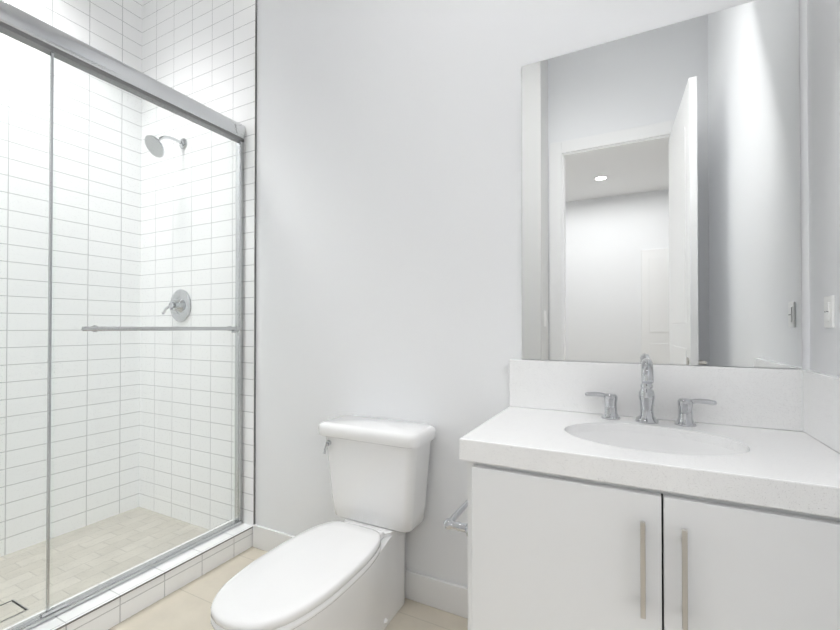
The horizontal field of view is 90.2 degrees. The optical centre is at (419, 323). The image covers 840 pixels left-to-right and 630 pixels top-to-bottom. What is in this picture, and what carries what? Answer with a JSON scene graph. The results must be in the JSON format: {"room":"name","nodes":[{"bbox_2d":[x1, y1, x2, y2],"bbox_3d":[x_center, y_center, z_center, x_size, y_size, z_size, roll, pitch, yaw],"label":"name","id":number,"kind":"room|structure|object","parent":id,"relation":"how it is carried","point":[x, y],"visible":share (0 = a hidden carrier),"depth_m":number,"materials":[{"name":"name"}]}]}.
{"room":"bathroom","nodes":[
{"label":"bathroom","id":0,"kind":"room"},
{"bbox_2d":[108,546,467,629],"bbox_3d":[-0.730,1.196,1.121,3.418,0.100,1.963,0,-1,27],"label":"floor","id":1,"kind":"structure","parent":0,"point":[187,606],"depth_m":1.67,"materials":[{"name":"tile"}]},
{"bbox_2d":[0,507,208,629],"bbox_3d":[-1.714,1.146,1.786,0.846,0.012,1.457,0,-1,27],"label":"shower floor","id":2,"kind":"structure","parent":1,"relation":"on","point":[86,542],"depth_m":2.06,"materials":[{"name":"tile"}]},
{"bbox_2d":[0,599,28,622],"bbox_3d":[-1.646,1.137,1.635,0.136,0.003,0.136,0,-1,27],"label":"floor drain","id":3,"kind":"object","parent":2,"relation":"on","point":[10,611],"depth_m":1.66,"materials":[{"name":"beige"}]},
{"bbox_2d":[3,520,252,629],"bbox_3d":[-1.267,1.097,1.558,0.161,0.105,1.457,0,-1,27],"label":"shower curb","id":4,"kind":"object","parent":1,"relation":"on","point":[111,608],"depth_m":1.73,"materials":[{"name":"tile"}]},
{"bbox_2d":[211,415,435,629],"bbox_3d":[-0.318,0.777,1.438,0.474,0.743,0.815,0,-1,27],"label":"toilet","id":5,"kind":"object","parent":1,"relation":"on","point":[348,573],"visible":1,"depth_m":1.51,"materials":[{"name":"white ceramic"}]},
{"bbox_2d":[444,358,839,629],"bbox_3d":[0.569,0.624,1.147,0.920,1.044,0.544,0,-1,27],"label":"bathroom vanity","id":6,"kind":"object","parent":1,"relation":"on","point":[646,494],"visible":1,"depth_m":0.98,"materials":[{"name":"white wood"}]},
{"bbox_2d":[255,0,809,587],"bbox_3d":[-0.307,-0.547,1.967,3.418,3.400,0.100,0,-1,27],"label":"wall","id":7,"kind":"structure","parent":0,"point":[389,208],"depth_m":1.80,"materials":[{"name":"white paint"}]},
{"bbox_2d":[0,0,244,629],"bbox_3d":[-1.269,-0.010,1.570,0.086,2.108,1.456,0,-1,27],"label":"shower door","id":8,"kind":"structure","parent":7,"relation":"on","point":[17,24],"depth_m":1.68,"materials":[{"name":"silver"}]},
{"bbox_2d":[139,0,254,529],"bbox_3d":[-1.313,-0.543,2.418,1.016,3.400,0.008,0,-1,27],"label":"wall tile","id":9,"kind":"structure","parent":7,"relation":"attached to","point":[202,51],"depth_m":2.39,"materials":[{"name":"white tile"}]},
{"bbox_2d":[145,135,186,157],"bbox_3d":[-1.433,-1.006,2.363,0.122,0.160,0.206,0,-1,27],"label":"shower head","id":10,"kind":"object","parent":9,"relation":"attached to","point":[158,152],"depth_m":2.32},
{"bbox_2d":[162,289,190,321],"bbox_3d":[-1.417,-0.106,2.422,0.190,0.190,0.072,0,-1,27],"label":"shower valve","id":11,"kind":"object","parent":9,"relation":"attached to","point":[176,304],"depth_m":2.42,"materials":[{"name":"silver metal"}]},
{"bbox_2d":[253,0,256,524],"bbox_3d":[-0.859,-0.597,2.187,0.003,3.295,0.010,0,-1,27],"label":"tile trim","id":12,"kind":"structure","parent":7,"relation":"attached to","point":[255,259],"depth_m":2.18,"materials":[{"name":"grey"}]},
{"bbox_2d":[253,524,467,618],"bbox_3d":[-0.259,1.095,1.865,1.356,0.115,0.013,0,-1,27],"label":"baseboard","id":13,"kind":"structure","parent":7,"relation":"attached to","point":[446,596],"depth_m":1.70,"materials":[{"name":"white wood"}]},
{"bbox_2d":[522,0,801,368],"bbox_3d":[0.733,-0.414,1.377,0.793,1.088,0.005,0,-1,27],"label":"mirror","id":14,"kind":"object","parent":7,"relation":"attached to","point":[661,213],"visible":0.92,"depth_m":1.34,"materials":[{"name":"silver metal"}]},
{"bbox_2d":[807,0,839,376],"bbox_3d":[0.726,-0.561,0.340,0.100,3.400,1.863,0,-1,27],"label":"wall","id":15,"kind":"structure","parent":0,"point":[823,51],"depth_m":1.09,"materials":[{"name":"white paint"}]},
{"bbox_2d":[824,295,834,327],"bbox_3d":[1.034,-0.030,1.060,0.009,0.080,0.052,0,-1,27],"label":"light switch","id":16,"kind":"object","parent":15,"relation":"attached to","point":[829,311],"visible":1,"depth_m":1.05,"materials":[{"name":"white plastic"}]},
{"bbox_3d":[-2.165,-0.547,1.974,0.100,3.400,1.573,0,-1,27],"label":"wall","id":17,"kind":"structure","parent":0,"visible":0},
{"bbox_2d":[0,0,141,556],"bbox_3d":[-2.096,-0.547,1.991,0.008,3.400,1.465,0,-1,27],"label":"wall tile","id":18,"kind":"structure","parent":17,"relation":"attached to","point":[112,28],"depth_m":2.31,"materials":[{"name":"white tile"}]}
]}

